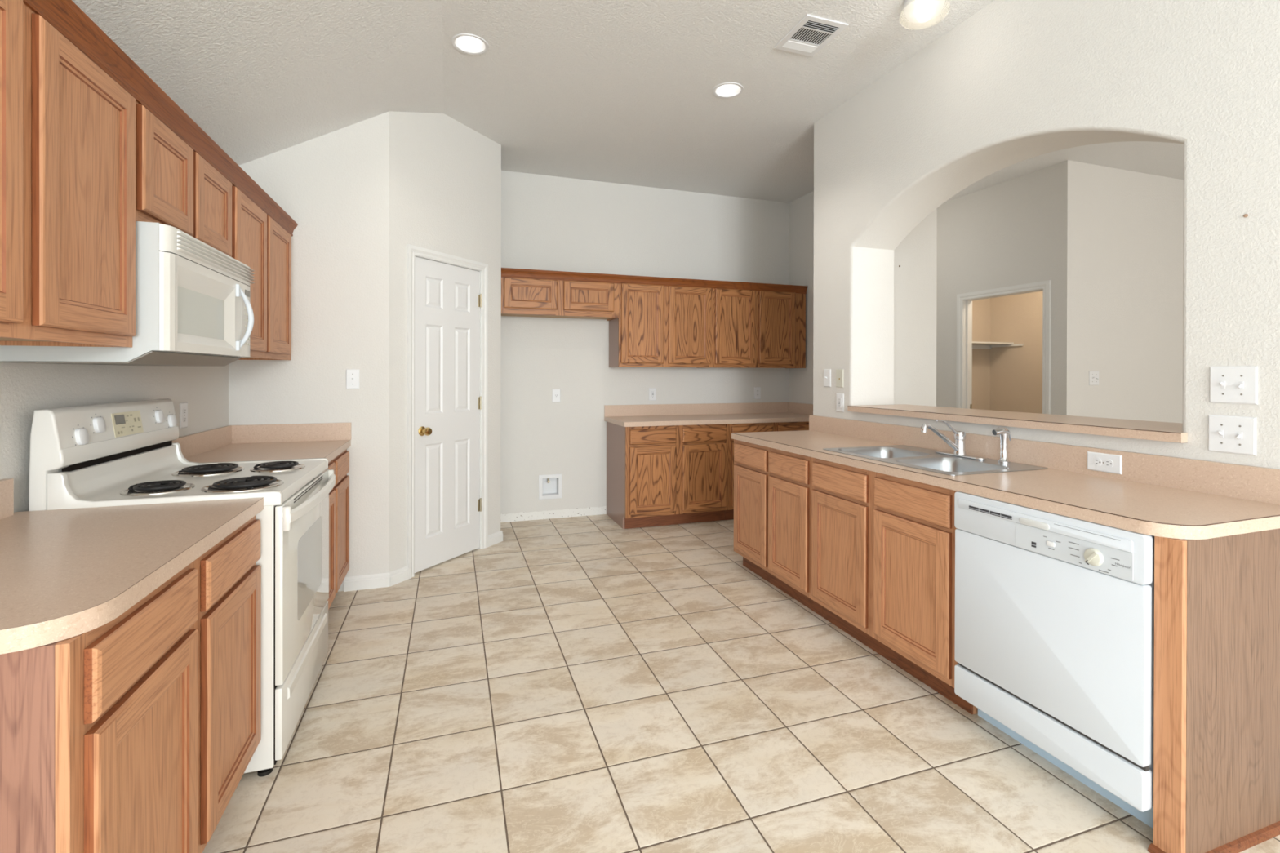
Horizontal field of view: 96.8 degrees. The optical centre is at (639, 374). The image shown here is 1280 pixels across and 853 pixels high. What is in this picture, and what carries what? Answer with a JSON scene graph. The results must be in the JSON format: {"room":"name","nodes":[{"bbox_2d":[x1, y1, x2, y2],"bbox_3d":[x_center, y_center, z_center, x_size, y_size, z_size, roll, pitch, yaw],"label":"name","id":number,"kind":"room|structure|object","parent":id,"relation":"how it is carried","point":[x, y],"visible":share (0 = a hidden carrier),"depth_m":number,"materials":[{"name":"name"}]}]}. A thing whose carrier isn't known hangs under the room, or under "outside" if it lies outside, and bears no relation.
{"room":"kitchen","nodes":[
{"label":"kitchen","id":0,"kind":"room"},
{"bbox_2d":[0,360,228,512],"bbox_3d":[-1.673,0.069,1.109,0.120,2.450,4.370,0,0,-19],"label":"wall","id":1,"kind":"structure","parent":0,"point":[24,388],"depth_m":1.94,"materials":[{"name":"white paint"}]},
{"bbox_2d":[0,478,13,519],"bbox_3d":[-1.612,0.342,1.150,0.020,0.102,0.915,0,0,-19],"label":"backsplash","id":2,"kind":"structure","parent":1,"relation":"attached to","point":[6,486],"depth_m":1.56,"materials":[{"name":"laminate"}]},
{"bbox_2d":[0,0,135,346],"bbox_3d":[-1.449,-0.454,1.159,0.322,0.753,0.915,0,0,-19],"label":"upper cabinet","id":3,"kind":"object","parent":1,"relation":"attached to","point":[68,128],"visible":0.95,"depth_m":1.32,"materials":[{"name":"brown wood"}]},
{"bbox_2d":[179,402,187,428],"bbox_3d":[-2.126,0.189,2.650,0.007,0.118,0.074,0,0,-19],"label":"wall outlet","id":4,"kind":"object","parent":1,"relation":"attached to","point":[183,406],"visible":1,"depth_m":2.64,"materials":[{"name":"white plastic"}]},
{"bbox_2d":[135,100,231,257],"bbox_3d":[-1.717,-0.640,1.952,0.322,0.387,0.758,0,0,-19],"label":"upper cabinet","id":5,"kind":"object","parent":1,"relation":"attached to","point":[175,187],"visible":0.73,"depth_m":1.88,"materials":[{"name":"brown wood"}]},
{"bbox_2d":[0,221,254,366],"bbox_3d":[-1.668,-0.239,1.970,0.436,0.410,0.757,0,0,-19],"label":"microwave","id":6,"kind":"object","parent":5,"relation":"attached to","point":[193,307],"visible":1,"depth_m":1.75,"materials":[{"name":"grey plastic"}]},
{"bbox_2d":[244,306,249,345],"bbox_3d":[-1.592,-0.208,2.304,0.002,0.175,0.061,0,0,-19],"label":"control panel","id":7,"kind":"object","parent":6,"relation":"attached to","point":[247,343],"depth_m":2.29,"materials":[{"name":"beige plastic"}]},
{"bbox_2d":[231,184,291,359],"bbox_3d":[-1.997,-0.459,2.780,0.322,0.753,0.988,0,0,-19],"label":"upper cabinet","id":8,"kind":"object","parent":1,"relation":"attached to","point":[259,242],"visible":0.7,"depth_m":2.78,"materials":[{"name":"brown wood"}]},
{"bbox_2d":[22,0,297,236],"bbox_3d":[-1.577,-0.834,2.036,0.033,0.072,2.664,0,0,-19],"label":"crown molding","id":9,"kind":"structure","parent":8,"relation":"attached to","point":[65,16],"depth_m":1.67,"materials":[{"name":"brown wood"}]},
{"bbox_2d":[228,111,389,591],"bbox_3d":[-1.996,-0.222,3.363,0.949,3.020,0.110,0,0,-19],"label":"wall","id":10,"kind":"structure","parent":0,"point":[335,185],"depth_m":3.38,"materials":[{"name":"white paint"}]},
{"bbox_2d":[346,368,359,389],"bbox_3d":[-1.714,0.026,3.388,0.072,0.118,0.022,0,0,-19],"label":"light switch","id":11,"kind":"object","parent":10,"relation":"attached to","point":[352,375],"visible":1,"depth_m":3.39,"materials":[{"name":"white plastic"}]},
{"bbox_2d":[343,572,390,591],"bbox_3d":[-1.642,1.247,3.421,0.250,0.082,0.015,0,0,-19],"label":"baseboard","id":12,"kind":"structure","parent":10,"relation":"attached to","point":[382,580],"depth_m":3.42,"materials":[{"name":"white paint"}]},
{"bbox_2d":[388,111,501,572],"bbox_3d":[-1.351,-0.242,3.951,0.110,3.060,1.034,0,0,26],"label":"wall","id":13,"kind":"structure","parent":0,"point":[445,175],"depth_m":3.81,"materials":[{"name":"white paint"}]},
{"bbox_2d":[389,565,408,586],"bbox_3d":[-1.493,1.247,3.528,0.015,0.082,0.145,0,0,26],"label":"baseboard","id":14,"kind":"structure","parent":13,"relation":"attached to","point":[401,575],"depth_m":3.52,"materials":[{"name":"white paint"}]},
{"bbox_2d":[406,244,488,579],"bbox_3d":[-1.325,0.233,3.923,0.164,2.110,0.736,0,0,26],"label":"door","id":15,"kind":"structure","parent":13,"relation":"in","point":[447,362],"depth_m":3.89,"materials":[{"name":"white paint"}]},
{"bbox_2d":[488,530,502,546],"bbox_3d":[-1.106,1.246,4.319,0.016,0.082,0.183,0,0,26],"label":"baseboard","id":16,"kind":"structure","parent":13,"relation":"attached to","point":[497,537],"depth_m":4.32,"materials":[{"name":"white paint"}]},
{"bbox_2d":[71,0,1183,203],"bbox_3d":[3.296,-1.412,0.106,8.890,0.682,12.700,0,0,-19],"label":"ceiling","id":17,"kind":"structure","parent":0,"point":[617,91],"depth_m":3.11,"materials":[{"name":"white paint"}]},
{"bbox_2d":[451,33,488,54],"bbox_3d":[-0.908,-1.810,3.040,0.192,0.094,0.192,0,0,-19],"label":"recessed light","id":18,"kind":"object","parent":17,"relation":"in","point":[468,43],"visible":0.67,"depth_m":3.09,"materials":[{"name":"white glass"}]},
{"bbox_2d":[712,82,743,97],"bbox_3d":[0.547,-1.808,3.528,0.192,0.094,0.192,0,0,-19],"label":"recessed light","id":19,"kind":"object","parent":17,"relation":"in","point":[726,90],"visible":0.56,"depth_m":3.58,"materials":[{"name":"white glass"}]},
{"bbox_2d":[773,13,848,56],"bbox_3d":[0.885,-1.759,2.961,0.243,0.011,0.298,0,0,-19],"label":"ceiling vent","id":20,"kind":"object","parent":17,"relation":"in","point":[811,33],"visible":1,"depth_m":2.95,"materials":[{"name":"white plastic"}]},
{"bbox_2d":[899,0,950,30],"bbox_3d":[1.334,-1.710,2.667,0.214,0.105,0.214,0,0,-19],"label":"dome light","id":21,"kind":"object","parent":17,"relation":"attached to","point":[916,15],"visible":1,"depth_m":2.63,"materials":[{"name":"white glass"}]},
{"bbox_2d":[500,170,789,522],"bbox_3d":[0.169,-0.243,5.465,3.044,3.060,0.120,0,0,-19],"label":"wall","id":22,"kind":"structure","parent":0,"point":[548,222],"depth_m":5.20,"materials":[{"name":"white paint"}]},
{"bbox_2d":[538,474,561,499],"bbox_3d":[-0.812,1.000,5.114,0.207,0.218,0.086,0,0,-19],"label":"water supply box","id":23,"kind":"object","parent":22,"relation":"attached to","point":[549,485],"visible":1,"depth_m":5.10,"materials":[{"name":"white plastic"}]},
{"bbox_2d":[551,389,559,402],"bbox_3d":[-0.749,0.187,5.088,0.074,0.118,0.009,0,0,-19],"label":"wall outlet","id":24,"kind":"object","parent":22,"relation":"attached to","point":[555,393],"visible":1,"depth_m":5.08,"materials":[{"name":"white plastic"}]},
{"bbox_2d":[501,276,618,320],"bbox_3d":[-0.713,-0.665,4.917,1.016,0.336,0.347,0,0,-19],"label":"upper cabinet","id":25,"kind":"object","parent":22,"relation":"attached to","point":[520,297],"visible":0.93,"depth_m":4.77,"materials":[{"name":"brown wood"}]},
{"bbox_2d":[501,267,808,293],"bbox_3d":[0.241,-0.826,5.057,2.914,0.072,0.033,0,0,-19],"label":"crown molding","id":26,"kind":"structure","parent":25,"relation":"attached to","point":[505,272],"depth_m":4.99,"materials":[{"name":"brown wood"}]},
{"bbox_2d":[648,387,656,400],"bbox_3d":[0.121,0.185,5.382,0.074,0.120,0.009,0,0,-19],"label":"wall outlet","id":27,"kind":"object","parent":22,"relation":"attached to","point":[652,391],"visible":1,"depth_m":5.38,"materials":[{"name":"white plastic"}]},
{"bbox_2d":[651,391,654,397],"bbox_3d":[0.121,0.185,5.380,0.033,0.066,0.004,0,0,-19],"label":"socket","id":28,"kind":"object","parent":27,"relation":"attached to","point":[652,392],"depth_m":5.38,"materials":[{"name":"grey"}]},
{"bbox_2d":[608,283,712,368],"bbox_3d":[0.195,-0.450,5.224,0.900,0.765,0.347,0,0,-19],"label":"upper cabinet","id":29,"kind":"object","parent":22,"relation":"attached to","point":[656,326],"visible":0.98,"depth_m":5.07,"materials":[{"name":"brown wood"}]},
{"bbox_2d":[604,402,813,417],"bbox_3d":[0.704,0.335,5.248,1.967,0.105,0.636,0,0,-19],"label":"backsplash","id":30,"kind":"structure","parent":22,"relation":"attached to","point":[749,407],"depth_m":5.53,"materials":[{"name":"laminate"}]},
{"bbox_2d":[702,288,805,368],"bbox_3d":[1.094,-0.449,5.527,0.996,0.765,0.347,0,0,-19],"label":"upper cabinet","id":31,"kind":"object","parent":22,"relation":"attached to","point":[752,329],"visible":0.96,"depth_m":5.36,"materials":[{"name":"brown wood"}]},
{"bbox_2d":[754,386,760,399],"bbox_3d":[1.187,0.186,5.743,0.074,0.122,0.007,0,0,-19],"label":"wall outlet","id":32,"kind":"object","parent":22,"relation":"attached to","point":[757,389],"visible":1,"depth_m":5.74,"materials":[{"name":"white plastic"}]},
{"bbox_2d":[202,514,1279,852],"bbox_3d":[2.764,1.366,-0.065,10.000,0.120,12.700,0,0,-19],"label":"floor","id":33,"kind":"structure","parent":0,"point":[581,684],"depth_m":2.04,"materials":[{"name":"tile"}]},
{"bbox_2d":[0,515,261,852],"bbox_3d":[-1.339,0.863,1.273,0.605,0.862,0.937,0,0,-19],"label":"base cabinet","id":34,"kind":"object","parent":33,"relation":"on","point":[137,731],"visible":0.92,"depth_m":1.11,"materials":[{"name":"brown wood"}]},
{"bbox_2d":[0,478,263,654],"bbox_3d":[-1.338,0.361,1.264,0.612,0.140,0.958,0,0,-19],"label":"countertop","id":35,"kind":"structure","parent":34,"relation":"on","point":[65,574],"depth_m":1.25,"materials":[{"name":"laminate"}]},
{"bbox_2d":[28,398,335,777],"bbox_3d":[-1.555,0.696,2.104,0.690,1.192,0.768,0,0,-19],"label":"electric range","id":36,"kind":"object","parent":33,"relation":"on","point":[117,454],"visible":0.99,"depth_m":1.89,"materials":[{"name":"white metal"}]},
{"bbox_2d":[117,413,141,434],"bbox_3d":[-1.815,0.173,2.018,0.010,0.062,0.159,0,0,-19],"label":"control panel","id":37,"kind":"object","parent":36,"relation":"attached to","point":[127,424],"depth_m":2.02,"materials":[{"name":"beige plastic"}]},
{"bbox_2d":[47,442,328,510],"bbox_3d":[-1.560,0.353,2.102,0.590,0.134,0.768,0,0,-19],"label":"cooktop","id":38,"kind":"object","parent":36,"relation":"in","point":[159,473],"depth_m":1.91,"materials":[{"name":"white metal"}]},
{"bbox_2d":[325,448,349,609],"bbox_3d":[-1.878,0.858,2.880,0.610,0.862,0.883,0,0,-19],"label":"base cabinet","id":39,"kind":"object","parent":33,"relation":"on","point":[339,496],"visible":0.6,"depth_m":3.05,"materials":[{"name":"brown wood"}]},
{"bbox_2d":[172,422,351,462],"bbox_3d":[-1.878,0.356,2.878,0.622,0.140,0.885,0,0,-19],"label":"countertop","id":40,"kind":"structure","parent":39,"relation":"on","point":[248,442],"depth_m":3.08,"materials":[{"name":"laminate"}]},
{"bbox_2d":[606,421,728,528],"bbox_3d":[0.237,0.857,5.101,0.945,0.862,0.618,0,0,-19],"label":"base cabinet","id":41,"kind":"object","parent":33,"relation":"on","point":[668,474],"visible":0.94,"depth_m":4.82,"materials":[{"name":"brown wood"}]},
{"bbox_2d":[724,421,808,519],"bbox_3d":[1.157,0.859,5.411,0.995,0.862,0.618,0,0,-19],"label":"base cabinet","id":42,"kind":"object","parent":33,"relation":"on","point":[780,426],"visible":0.16,"depth_m":5.04,"materials":[{"name":"brown wood"}]},
{"bbox_2d":[604,402,813,426],"bbox_3d":[0.704,0.354,5.248,1.967,0.143,0.636,0,0,-19],"label":"countertop","id":43,"kind":"structure","parent":42,"relation":"on","point":[651,415],"depth_m":5.35,"materials":[{"name":"laminate"}]},
{"bbox_2d":[733,439,822,617],"bbox_3d":[1.038,0.863,3.511,0.605,0.862,0.865,0,0,-19],"label":"base cabinet","id":44,"kind":"object","parent":33,"relation":"on","point":[772,487],"visible":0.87,"depth_m":3.33,"materials":[{"name":"brown wood"}]},
{"bbox_2d":[731,414,1279,539],"bbox_3d":[1.308,0.361,2.746,0.633,0.145,2.471,0,0,-19],"label":"countertop","id":45,"kind":"structure","parent":44,"relation":"on","point":[1153,495],"depth_m":2.01,"materials":[{"name":"laminate"}]},
{"bbox_2d":[822,444,1048,475],"bbox_3d":[1.342,0.483,2.698,0.534,0.182,0.824,0,0,-19],"label":"sink","id":46,"kind":"object","parent":45,"relation":"in","point":[924,459],"visible":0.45,"depth_m":2.67,"materials":[{"name":"silver metal"}]},
{"bbox_2d":[991,427,1011,463],"bbox_3d":[1.619,0.314,2.536,0.085,0.156,0.048,0,0,-19],"label":"sprayer","id":47,"kind":"object","parent":46,"relation":"on","point":[1003,433],"visible":1,"depth_m":2.53,"materials":[{"name":"silver metal"}]},
{"bbox_2d":[920,419,986,460],"bbox_3d":[1.448,0.302,2.706,0.248,0.178,0.270,0,0,-19],"label":"faucet","id":48,"kind":"object","parent":45,"relation":"on","point":[959,437],"visible":1,"depth_m":2.71,"materials":[{"name":"silver metal"}]},
{"bbox_2d":[1087,451,1122,474],"bbox_3d":[1.799,0.342,2.205,0.007,0.072,0.122,0,0,-19],"label":"wall outlet","id":49,"kind":"object","parent":45,"relation":"attached to","point":[1102,462],"visible":1,"depth_m":2.20,"materials":[{"name":"white plastic"}]},
{"bbox_2d":[1093,457,1102,466],"bbox_3d":[1.792,0.341,2.223,0.003,0.034,0.029,0,0,-19],"label":"socket","id":50,"kind":"object","parent":49,"relation":"attached to","point":[1097,461],"depth_m":2.22,"materials":[{"name":"grey plastic"}]},
{"bbox_2d":[1104,458,1113,467],"bbox_3d":[1.804,0.342,2.186,0.003,0.034,0.029,0,0,-19],"label":"socket","id":51,"kind":"object","parent":49,"relation":"attached to","point":[1108,463],"depth_m":2.19,"materials":[{"name":"grey plastic"}]},
{"bbox_2d":[811,457,977,714],"bbox_3d":[1.322,0.865,2.668,0.605,0.862,0.914,0,0,-19],"label":"base cabinet","id":52,"kind":"object","parent":33,"relation":"on","point":[883,545],"visible":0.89,"depth_m":2.48,"materials":[{"name":"brown wood"}]},
{"bbox_2d":[954,491,1182,828],"bbox_3d":[1.544,0.868,1.928,0.608,0.861,0.617,0,0,-19],"label":"dishwasher","id":53,"kind":"object","parent":33,"relation":"on","point":[1054,650],"visible":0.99,"depth_m":1.76,"materials":[{"name":"white metal"}]},
{"bbox_2d":[1043,535,1119,573],"bbox_3d":[1.317,0.539,1.704,0.001,0.060,0.216,0,0,-19],"label":"control panel","id":54,"kind":"object","parent":53,"relation":"attached to","point":[1072,552],"depth_m":1.70,"materials":[{"name":"grey plastic"}]},
{"bbox_2d":[1147,528,1279,852],"bbox_3d":[1.683,0.869,1.606,0.601,0.862,0.082,0,0,-19],"label":"end panel","id":55,"kind":"object","parent":33,"relation":"on","point":[1216,705],"visible":0.93,"depth_m":1.54,"materials":[{"name":"brown wood"}]},
{"bbox_2d":[788,191,813,404],"bbox_3d":[1.865,-0.238,5.043,0.100,3.060,1.765,0,0,-19],"label":"wall","id":56,"kind":"structure","parent":0,"point":[802,209],"depth_m":5.62,"materials":[{"name":"white paint"}]},
{"bbox_2d":[893,208,937,406],"bbox_3d":[1.875,-0.236,4.163,0.645,3.060,0.110,0,0,-19],"label":"wall","id":57,"kind":"structure","parent":0,"point":[915,280],"depth_m":4.15,"materials":[{"name":"white paint"}]},
{"bbox_2d":[936,164,1053,414],"bbox_3d":[3.209,-0.237,5.737,0.110,3.060,1.980,0,0,-19],"label":"wall","id":58,"kind":"structure","parent":0,"point":[1000,235],"depth_m":5.36,"materials":[{"name":"white paint"}]},
{"bbox_2d":[956,280,1051,413],"bbox_3d":[3.364,0.248,5.251,0.130,2.093,0.923,0,0,-19],"label":"door frame","id":59,"kind":"structure","parent":58,"relation":"in","point":[964,301],"depth_m":5.59,"materials":[{"name":"white paint"}]},
{"bbox_2d":[972,291,1042,413],"bbox_3d":[3.934,-0.046,5.903,1.370,2.680,1.830,0,0,-19],"label":"wall","id":60,"kind":"structure","parent":0,"point":[1005,379],"depth_m":6.64,"materials":[{"name":"beige paint"}]},
{"bbox_2d":[972,341,1023,349],"bbox_3d":[3.698,-0.341,6.461,1.260,0.066,0.420,0,0,-19],"label":"closet shelf","id":61,"kind":"object","parent":60,"relation":"attached to","point":[975,344],"visible":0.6,"depth_m":6.60,"materials":[{"name":"white paint"}]},
{"bbox_2d":[813,0,1279,469],"bbox_3d":[3.081,-0.221,-0.966,0.350,3.060,10.600,0,0,-19],"label":"wall","id":62,"kind":"structure","parent":0,"point":[1015,82],"depth_m":2.33,"materials":[{"name":"white paint"}]},
{"bbox_2d":[823,368,831,386],"bbox_3d":[1.259,0.022,3.847,0.022,0.120,0.076,0,0,-19],"label":"light switch","id":63,"kind":"object","parent":62,"relation":"attached to","point":[827,372],"visible":1,"depth_m":3.84,"materials":[{"name":"white plastic"}]},
{"bbox_2d":[835,368,843,386],"bbox_3d":[1.307,0.023,3.726,0.009,0.118,0.073,0,0,-19],"label":"phone jack plate","id":64,"kind":"object","parent":62,"relation":"attached to","point":[839,372],"visible":1,"depth_m":3.72,"materials":[{"name":"beige plastic"}]},
{"bbox_2d":[836,393,844,412],"bbox_3d":[1.308,0.184,3.723,0.009,0.120,0.073,0,0,-19],"label":"wall outlet","id":65,"kind":"object","parent":62,"relation":"attached to","point":[840,397],"visible":1,"depth_m":3.71,"materials":[{"name":"white plastic"}]},
{"bbox_2d":[837,397,841,408],"bbox_3d":[1.306,0.184,3.722,0.004,0.066,0.033,0,0,-19],"label":"socket","id":66,"kind":"object","parent":65,"relation":"attached to","point":[839,399],"depth_m":3.72,"materials":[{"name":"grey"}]},
{"bbox_2d":[847,404,1187,443],"bbox_3d":[1.816,0.216,2.873,0.481,0.035,1.758,0,0,-19],"label":"ledge","id":67,"kind":"object","parent":62,"relation":"attached to","point":[1131,428],"visible":0.83,"depth_m":2.54,"materials":[{"name":"laminate"}]},
{"bbox_2d":[808,414,1279,505],"bbox_3d":[1.598,0.342,2.845,0.020,0.107,2.470,0,0,-19],"label":"backsplash","id":68,"kind":"structure","parent":62,"relation":"attached to","point":[1260,484],"depth_m":2.24,"materials":[{"name":"laminate"}]},
{"bbox_2d":[1208,414,1256,455],"bbox_3d":[1.930,0.197,1.860,0.022,0.122,0.120,0,0,-19],"label":"light switch","id":69,"kind":"object","parent":62,"relation":"attached to","point":[1226,433],"visible":1,"depth_m":1.86,"materials":[{"name":"white plastic"}]},
{"bbox_2d":[1209,366,1257,404],"bbox_3d":[1.931,0.034,1.857,0.022,0.122,0.120,0,0,-19],"label":"light switch","id":70,"kind":"object","parent":62,"relation":"attached to","point":[1228,384],"visible":1,"depth_m":1.85,"materials":[{"name":"white plastic"}]},
{"bbox_2d":[1052,160,1183,423],"bbox_3d":[4.761,-0.232,5.156,2.680,3.060,0.114,0,0,-19],"label":"wall","id":71,"kind":"structure","parent":0,"point":[1118,233],"depth_m":4.87,"materials":[{"name":"white paint"}]},
{"bbox_2d":[1088,370,1098,385],"bbox_3d":[3.816,0.029,4.766,0.118,0.120,0.022,0,0,-19],"label":"light switch","id":72,"kind":"object","parent":71,"relation":"attached to","point":[1093,375],"visible":1,"depth_m":4.77,"materials":[{"name":"white plastic"}]},
{"bbox_2d":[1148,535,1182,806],"bbox_3d":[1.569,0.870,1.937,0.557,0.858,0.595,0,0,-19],"label":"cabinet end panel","id":73,"kind":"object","parent":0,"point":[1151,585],"depth_m":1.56,"materials":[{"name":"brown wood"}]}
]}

